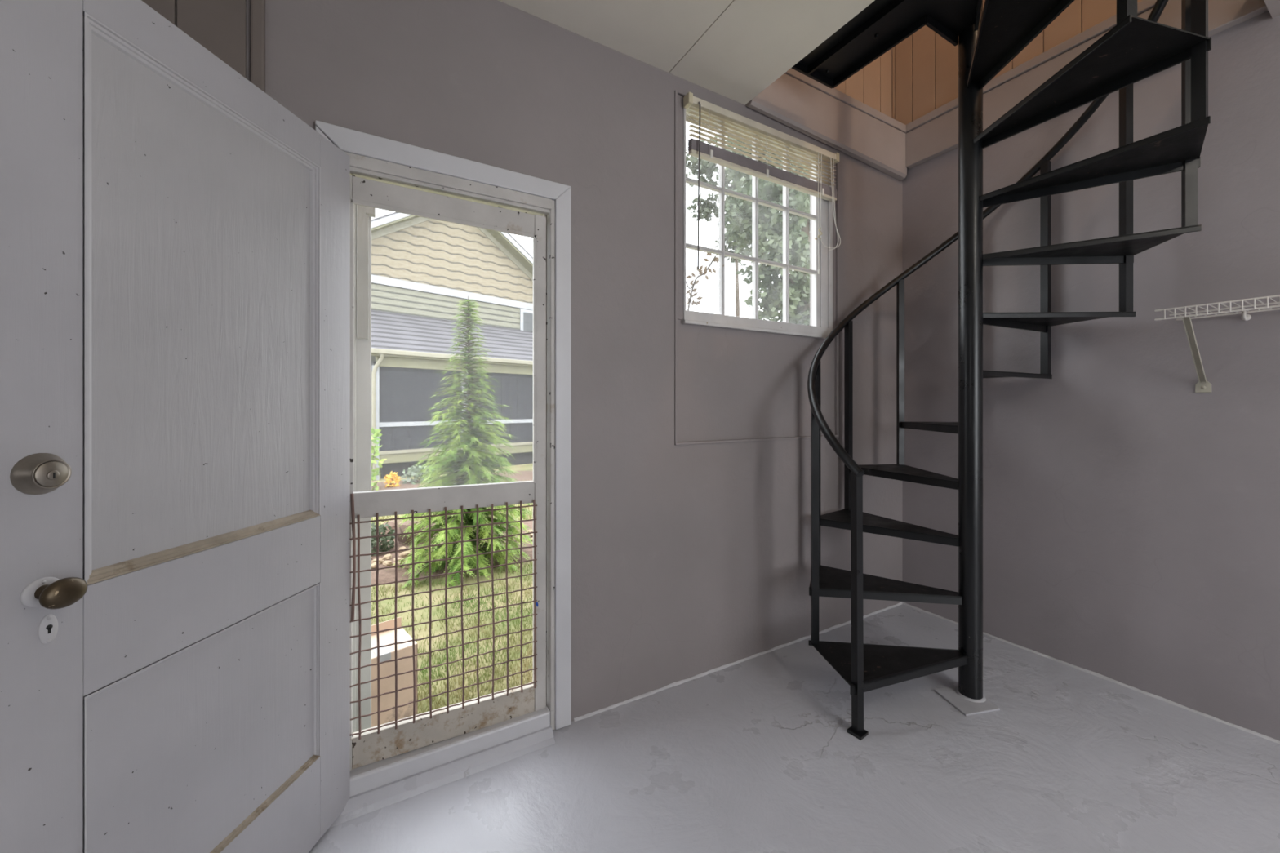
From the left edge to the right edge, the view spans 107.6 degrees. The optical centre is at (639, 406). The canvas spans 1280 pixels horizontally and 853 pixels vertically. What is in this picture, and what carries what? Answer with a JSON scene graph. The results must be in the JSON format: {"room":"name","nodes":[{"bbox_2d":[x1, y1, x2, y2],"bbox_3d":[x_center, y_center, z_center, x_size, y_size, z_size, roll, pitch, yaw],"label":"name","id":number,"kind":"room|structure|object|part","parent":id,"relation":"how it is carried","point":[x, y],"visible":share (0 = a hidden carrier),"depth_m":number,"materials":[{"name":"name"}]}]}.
{"room":"entryway with staircase","nodes":[
{"label":"entryway with staircase","id":0,"kind":"room"},
{"bbox_2d":[142,0,902,721],"bbox_3d":[-0.721,-0.247,1.678,5.422,2.995,0.162,0,0,-30],"label":"wall","id":1,"kind":"structure","parent":0,"point":[688,561],"depth_m":2.01,"materials":[{"name":"grey paint"}]},
{"bbox_2d":[250,0,265,92],"bbox_3d":[-1.110,-0.118,1.362,0.032,2.736,0.022,0,0,-30],"label":"trim","id":2,"kind":"structure","parent":1,"relation":"attached to","point":[257,6],"depth_m":1.35,"materials":[{"name":"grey wood"}]},
{"bbox_2d":[315,120,571,827],"bbox_3d":[-0.664,0.190,1.693,0.827,2.120,0.273,0,0,-30],"label":"door frame","id":3,"kind":"structure","parent":1,"relation":"in","point":[375,786],"depth_m":1.74,"materials":[{"name":"white paint"}]},
{"bbox_2d":[0,0,349,852],"bbox_3d":[-0.934,0.229,1.073,0.096,2.018,0.775,0,0,5],"label":"door","id":4,"kind":"structure","parent":3,"relation":"attached to","point":[175,237],"depth_m":0.94,"materials":[{"name":"white paint"}]},
{"bbox_3d":[-0.929,0.301,0.755,0.026,0.047,0.057,0,0,8],"label":"knob","id":5,"kind":"part","parent":4,"relation":"part of","materials":[{"name":"gold metal"}]},
{"bbox_3d":[-0.969,0.753,0.819,0.017,0.496,0.003,0,0,45],"label":"panel moulding","id":6,"kind":"part","parent":4,"relation":"part of","materials":[{"name":"white paint"}]},
{"bbox_3d":[-0.970,-0.186,0.824,0.003,0.997,0.026,0,0,-31],"label":"panel moulding","id":7,"kind":"part","parent":4,"relation":"part of","materials":[{"name":"white paint"}]},
{"bbox_3d":[-0.965,-0.185,1.079,0.022,1.010,0.540,0,0,5],"label":"panel","id":8,"kind":"part","parent":4,"relation":"part of","materials":[{"name":"white wood"}]},
{"bbox_3d":[-0.963,0.755,1.079,0.026,0.510,0.540,0,0,5],"label":"panel","id":9,"kind":"part","parent":4,"relation":"part of","materials":[{"name":"white paint"}]},
{"bbox_3d":[-0.961,-0.733,1.079,0.042,0.094,0.530,0,0,5],"label":"rail","id":10,"kind":"part","parent":4,"relation":"part of","materials":[{"name":"white paint"}]},
{"bbox_3d":[-0.961,0.408,1.079,0.042,0.191,0.530,0,0,5],"label":"lock rail","id":11,"kind":"part","parent":4,"relation":"part of","materials":[{"name":"white paint"}]},
{"bbox_3d":[-0.945,0.511,1.077,0.012,0.012,0.530,0,0,5],"label":"panel moulding","id":12,"kind":"part","parent":4,"relation":"part of","materials":[{"name":"white paint"}]},
{"bbox_3d":[-0.947,-0.675,1.077,0.016,0.020,0.530,0,0,5],"label":"panel moulding","id":13,"kind":"part","parent":4,"relation":"part of","materials":[{"name":"white paint"}]},
{"bbox_3d":[-0.947,0.302,1.077,0.016,0.020,0.530,0,0,5],"label":"panel moulding","id":14,"kind":"part","parent":4,"relation":"part of","materials":[{"name":"beige wood"}]},
{"bbox_3d":[-0.945,0.995,1.077,0.012,0.012,0.530,0,0,5],"label":"panel moulding","id":15,"kind":"part","parent":4,"relation":"part of","materials":[{"name":"white wood"}]},
{"bbox_3d":[-0.961,1.120,1.079,0.042,0.236,0.530,0,0,5],"label":"rail","id":16,"kind":"part","parent":4,"relation":"part of","materials":[{"name":"white paint"}]},
{"bbox_3d":[-0.922,-0.186,1.330,0.003,0.997,0.026,0,0,42],"label":"panel moulding","id":17,"kind":"part","parent":4,"relation":"part of","materials":[{"name":"white paint"}]},
{"bbox_3d":[-0.920,0.753,1.335,0.017,0.496,0.003,0,0,-34],"label":"panel moulding","id":18,"kind":"part","parent":4,"relation":"part of","materials":[{"name":"white paint"}]},
{"bbox_3d":[-0.971,0.193,1.442,0.046,2.094,0.022,0,0,-30],"label":"casing","id":19,"kind":"part","parent":3,"relation":"part of","materials":[{"name":"white paint"}]},
{"bbox_3d":[-0.633,-0.834,1.636,0.826,0.073,0.022,0,0,-30],"label":"head casing","id":20,"kind":"part","parent":3,"relation":"part of","materials":[{"name":"white paint"}]},
{"bbox_2d":[349,174,546,771],"bbox_3d":[-0.661,0.217,1.635,0.693,1.908,0.064,0,0,-30],"label":"door","id":21,"kind":"structure","parent":3,"relation":"attached to","point":[367,746],"depth_m":1.63,"materials":[{"name":"white paint"}]},
{"bbox_3d":[-0.666,-0.694,1.652,0.595,0.082,0.028,0,0,-30],"label":"rail","id":22,"kind":"part","parent":21,"relation":"part of","materials":[{"name":"white paint"}]},
{"bbox_3d":[-0.666,1.111,1.652,0.595,0.112,0.028,0,0,-30],"label":"rail","id":23,"kind":"part","parent":21,"relation":"part of","materials":[{"name":"white paint"}]},
{"bbox_3d":[-0.666,0.323,1.652,0.595,0.091,0.028,0,0,-30],"label":"rail","id":24,"kind":"part","parent":21,"relation":"part of","materials":[{"name":"white paint"}]},
{"bbox_3d":[-0.305,0.193,1.825,0.071,2.106,0.022,0,0,-30],"label":"casing","id":25,"kind":"part","parent":3,"relation":"part of","materials":[{"name":"white paint"}]},
{"bbox_2d":[573,602,902,721],"bbox_3d":[0.702,1.244,2.410,2.220,0.012,0.012,0,0,-30],"label":"baseboard","id":26,"kind":"structure","parent":1,"relation":"attached to","point":[722,667],"depth_m":2.21,"materials":[{"name":"paint"}]},
{"bbox_2d":[674,89,839,444],"bbox_3d":[0.639,-0.622,2.381,1.116,1.592,0.019,0,0,-30],"label":"trim","id":27,"kind":"structure","parent":1,"relation":"attached to","point":[676,92],"depth_m":2.10,"materials":[{"name":"grey paint"}]},
{"bbox_2d":[681,107,832,338],"bbox_3d":[0.629,-0.893,2.391,1.017,1.034,0.061,0,0,-30],"label":"window","id":28,"kind":"structure","parent":1,"relation":"in","point":[821,327],"depth_m":2.41,"materials":[{"name":"white paint"}]},
{"bbox_2d":[683,91,840,274],"bbox_3d":[0.653,-1.005,2.345,1.022,0.786,0.061,0,0,-30],"label":"mini blind","id":29,"kind":"object","parent":28,"relation":"attached to","point":[697,148],"visible":1,"depth_m":2.30,"materials":[{"name":"beige plastic"}]},
{"bbox_3d":[0.308,-1.250,2.152,0.002,0.216,0.033,0,0,-30],"label":"ladder cord","id":30,"kind":"part","parent":29,"relation":"part of","materials":[{"name":"white fabric"}]},
{"bbox_3d":[0.652,-1.143,2.351,0.988,0.015,0.028,0,0,-30],"label":"rail","id":31,"kind":"part","parent":29,"relation":"part of","materials":[{"name":"beige plastic"}]},
{"bbox_3d":[0.620,-1.250,2.332,0.002,0.216,0.033,0,0,-30],"label":"ladder cord","id":32,"kind":"part","parent":29,"relation":"part of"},
{"bbox_3d":[1.030,-1.108,2.542,0.162,0.500,0.013,0,0,-28],"label":"lift cord","id":33,"kind":"part","parent":29,"relation":"part of","materials":[{"name":"white fabric"}]},
{"bbox_3d":[1.054,-1.101,2.556,0.076,0.515,0.012,0,0,-30],"label":"lift cord","id":34,"kind":"part","parent":29,"relation":"part of","materials":[{"name":"white fabric"}]},
{"bbox_2d":[745,68,906,181],"bbox_3d":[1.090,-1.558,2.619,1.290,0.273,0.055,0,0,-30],"label":"trim","id":35,"kind":"structure","parent":1,"relation":"attached to","point":[788,100],"depth_m":2.58,"materials":[{"name":"grey wood"}]},
{"bbox_2d":[497,0,875,105],"bbox_3d":[0.371,-1.548,-0.222,5.422,0.124,4.245,0,0,-30],"label":"ceiling","id":36,"kind":"structure","parent":0,"point":[735,50],"depth_m":1.85,"materials":[{"name":"white paint"}]},
{"bbox_2d":[308,604,1279,852],"bbox_3d":[0.369,1.500,-0.218,5.722,0.500,4.555,0,0,-30],"label":"floor","id":37,"kind":"structure","parent":0,"point":[757,754],"depth_m":1.56,"materials":[{"name":"grey paint"}]},
{"bbox_2d":[791,0,1211,740],"bbox_3d":[1.427,-0.675,2.017,1.328,3.850,1.333,0,0,-30],"label":"spiral staircase","id":38,"kind":"structure","parent":37,"relation":"on","point":[1136,49],"depth_m":1.98,"materials":[{"name":"black metal"}]},
{"bbox_3d":[0.832,1.244,1.789,0.056,0.012,0.056,0,0,-36],"label":"foot plate","id":39,"kind":"part","parent":38,"relation":"part of","materials":[{"name":"black metal"}]},
{"bbox_3d":[1.391,1.246,1.993,0.196,0.008,0.171,0,0,-13],"label":"plate","id":40,"kind":"part","parent":38,"relation":"part of","materials":[{"name":"paint"}]},
{"bbox_3d":[1.425,-1.147,2.018,1.318,2.835,1.323,0,0,-30],"label":"handrail","id":41,"kind":"part","parent":38,"relation":"part of","materials":[{"name":"black metal"}]},
{"bbox_2d":[834,48,892,117],"bbox_3d":[-0.718,-2.895,1.700,5.450,2.310,0.040,0,0,-30],"label":"wall","id":42,"kind":"structure","parent":0,"point":[872,86],"depth_m":2.94,"materials":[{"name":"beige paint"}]},
{"bbox_2d":[892,0,1279,741],"bbox_3d":[2.784,-1.400,1.165,0.156,5.299,4.545,0,0,-30],"label":"wall","id":43,"kind":"structure","parent":0,"point":[1131,513],"depth_m":2.10,"materials":[{"name":"grey paint"}]},
{"bbox_2d":[906,0,1268,168],"bbox_3d":[2.008,-1.615,2.331,0.060,0.260,1.360,0,0,-30],"label":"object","id":44,"kind":"structure","parent":43,"relation":"attached to","point":[935,134],"depth_m":2.37,"materials":[{"name":"grey paint"}]},
{"bbox_2d":[902,601,1279,744],"bbox_3d":[2.401,1.244,1.675,0.011,0.013,2.980,0,0,-30],"label":"baseboard","id":45,"kind":"structure","parent":43,"relation":"attached to","point":[1096,674],"depth_m":2.10,"materials":[{"name":"paint"}]},
{"bbox_2d":[1154,294,1279,392],"bbox_3d":[2.656,-0.215,0.937,0.306,0.317,2.177,0,0,-30],"label":"wire shelf","id":46,"kind":"object","parent":43,"relation":"attached to","point":[1202,385],"visible":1,"depth_m":1.77,"materials":[{"name":"white metal"}]},
{"bbox_3d":[2.150,-0.214,1.814,0.296,0.242,0.018,0,0,-32],"label":"bracket arm","id":47,"kind":"part","parent":46,"relation":"part of"},
{"bbox_2d":[1263,0,1279,17],"bbox_3d":[1.801,-1.534,1.404,1.322,0.165,0.040,0,0,-30],"label":"trim","id":48,"kind":"structure","parent":43,"relation":"attached to","point":[1273,6],"depth_m":1.70,"materials":[{"name":"grey paint"}]},
{"label":"outside","id":49,"kind":"structure","parent":0,"visible":0},
{"bbox_2d":[371,462,533,714],"bbox_3d":[-4.612,1.695,18.056,42.000,0.190,32.095,0,0,-30],"label":"ground","id":50,"kind":"structure","parent":49,"point":[526,467],"depth_m":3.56,"materials":[{"name":"plant"}]},
{"bbox_2d":[351,204,375,733],"bbox_3d":[-1.235,0.060,2.081,0.103,3.120,0.120,0,0,-30],"label":"porch post","id":51,"kind":"object","parent":50,"relation":"on","point":[362,215],"visible":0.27,"depth_m":2.06,"materials":[{"name":"paint"}]},
{"bbox_2d":[371,617,417,727],"bbox_3d":[-1.334,1.383,2.370,0.310,0.455,0.261,0,0,-44],"label":"cardboard box","id":52,"kind":"object","parent":50,"relation":"on","point":[387,701],"visible":0.43,"depth_m":2.33,"materials":[{"name":"brown cardboard"}]},
{"bbox_2d":[371,212,533,480],"bbox_3d":[-7.090,-2.475,16.472,8.800,8.950,11.200,0,0,44],"label":"house","id":53,"kind":"structure","parent":50,"relation":"on","point":[422,268],"depth_m":14.00,"materials":[{"name":"grey"}]},
{"bbox_3d":[-6.391,0.430,11.324,0.130,2.840,0.120,0,0,44],"label":"corner post","id":54,"kind":"part","parent":53,"relation":"part of","materials":[{"name":"white wood"}]},
{"bbox_3d":[-3.635,0.445,14.175,0.080,0.110,7.810,0,0,44],"label":"rail","id":55,"kind":"part","parent":53,"relation":"part of","materials":[{"name":"white wood"}]},
{"bbox_3d":[-4.857,0.060,12.921,0.110,2.100,0.170,0,0,44],"label":"porch post","id":56,"kind":"part","parent":53,"relation":"part of","materials":[{"name":"white wood"}]},
{"bbox_2d":[371,520,533,584],"bbox_3d":[-2.159,1.649,5.513,4.013,0.108,2.258,0,0,-30],"label":"mulch bed","id":57,"kind":"object","parent":50,"relation":"on","point":[385,575],"visible":0.07,"depth_m":4.73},
{"bbox_2d":[371,562,376,568],"bbox_3d":[-2.669,1.597,4.683,0.082,0.045,0.111,0,0,-14],"label":"stone","id":58,"kind":"object","parent":57,"relation":"on","point":[373,565],"visible":0.66,"depth_m":4.65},
{"bbox_2d":[372,558,384,564],"bbox_3d":[-2.702,1.599,4.834,0.116,0.050,0.082,0,0,-22],"label":"stone","id":59,"kind":"object","parent":57,"relation":"on","point":[381,561],"visible":0.53,"depth_m":4.82,"materials":[{"name":"beige stone"}]},
{"bbox_2d":[371,521,395,555],"bbox_3d":[-2.999,1.492,5.233,0.507,0.392,0.498,0,0,-30],"label":"plant","id":60,"kind":"object","parent":57,"relation":"on","point":[384,540],"visible":0.45,"depth_m":5.21,"materials":[{"name":"green plant"}]},
{"bbox_2d":[382,553,391,559],"bbox_3d":[-2.683,1.604,4.979,0.078,0.043,0.108,0,0,-2],"label":"stone","id":61,"kind":"object","parent":57,"relation":"on","point":[387,557],"visible":0.99,"depth_m":4.95,"materials":[{"name":"beige stone"}]},
{"bbox_2d":[382,560,392,565],"bbox_3d":[-2.570,1.598,4.767,0.110,0.047,0.080,0,0,36],"label":"stone","id":62,"kind":"object","parent":57,"relation":"on","point":[387,562],"visible":1,"depth_m":4.74,"materials":[{"name":"beige stone"}]},
{"bbox_2d":[381,519,411,536],"bbox_3d":[-3.108,1.599,6.001,0.403,0.272,0.265,0,0,-16],"label":"boulder","id":63,"kind":"object","parent":57,"relation":"on","point":[391,523],"visible":0.17,"depth_m":5.92,"materials":[{"name":"beige stone"}]},
{"bbox_2d":[393,557,403,562],"bbox_3d":[-2.510,1.599,4.869,0.082,0.045,0.111,0,0,-44],"label":"stone","id":64,"kind":"object","parent":57,"relation":"on","point":[398,558],"visible":0.49,"depth_m":4.85,"materials":[{"name":"beige stone"}]},
{"bbox_2d":[398,546,406,551],"bbox_3d":[-2.672,1.610,5.270,0.078,0.043,0.108,0,0,-12],"label":"stone","id":65,"kind":"object","parent":57,"relation":"on","point":[402,547],"visible":0.73,"depth_m":5.26,"materials":[{"name":"beige stone"}]},
{"bbox_2d":[399,551,411,557],"bbox_3d":[-2.539,1.602,5.068,0.116,0.050,0.082,0,0,-39],"label":"stone","id":66,"kind":"object","parent":57,"relation":"on","point":[402,554],"visible":0.81,"depth_m":5.04,"materials":[{"name":"beige stone"}]},
{"bbox_2d":[393,520,439,545],"bbox_3d":[-2.691,1.554,5.674,0.331,0.408,0.490,0,0,34],"label":"boulder","id":67,"kind":"object","parent":57,"relation":"on","point":[406,524],"visible":0.2,"depth_m":5.50,"materials":[{"name":"beige stone"}]},
{"bbox_2d":[371,470,533,490],"bbox_3d":[-3.441,1.760,11.529,10.567,0.080,2.217,0,0,-30],"label":"mulch bed","id":68,"kind":"object","parent":50,"relation":"on","point":[528,474],"visible":0.12,"depth_m":10.96,"materials":[{"name":"brown soil"}]},
{"bbox_2d":[371,427,386,490],"bbox_3d":[-5.649,1.129,9.677,0.583,1.501,0.638,0,0,17],"label":"shrub","id":69,"kind":"object","parent":68,"relation":"on","point":[375,452],"visible":0.36,"depth_m":9.76,"materials":[{"name":"green plant"}]},
{"bbox_2d":[383,471,400,488],"bbox_3d":[-5.381,1.627,10.175,0.368,0.444,0.365,0,0,-30],"label":"clump","id":70,"kind":"object","parent":68,"relation":"on","point":[390,479],"visible":0.91,"depth_m":10.13,"materials":[{"name":"orange plant"}]},
{"bbox_2d":[400,465,438,484],"bbox_3d":[-5.080,1.581,10.799,0.786,0.512,0.790,0,0,-8],"label":"plant","id":71,"kind":"object","parent":68,"relation":"on","point":[412,471],"visible":0.64,"depth_m":10.65,"materials":[{"name":"green plant"}]},
{"bbox_2d":[387,295,533,589],"bbox_3d":[-1.765,0.337,4.814,1.441,2.951,1.522,0,0,12],"label":"young conifer","id":72,"kind":"object","parent":50,"relation":"on","point":[473,462],"visible":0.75,"depth_m":4.68,"materials":[{"name":"green plant"}]},
{"bbox_2d":[685,252,718,311],"bbox_3d":[0.374,0.317,2.996,0.297,2.627,0.135,0,0,-5],"label":"vine","id":73,"kind":"object","parent":50,"relation":"on","point":[715,259],"visible":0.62,"depth_m":3.00,"materials":[{"name":"green plant"}]},
{"bbox_2d":[685,135,751,316],"bbox_3d":[2.764,-3.102,14.036,3.144,9.852,2.461,0,0,37],"label":"leafy tree","id":74,"kind":"object","parent":50,"relation":"on","point":[706,167],"visible":0.2,"depth_m":13.95,"materials":[{"name":"green plant"}]},
{"bbox_2d":[716,137,809,325],"bbox_3d":[3.845,-2.420,11.199,4.612,8.343,2.490,0,0,-24],"label":"leafy tree","id":75,"kind":"object","parent":50,"relation":"on","point":[770,220],"visible":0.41,"depth_m":10.32,"materials":[{"name":"green plant"}]}
]}

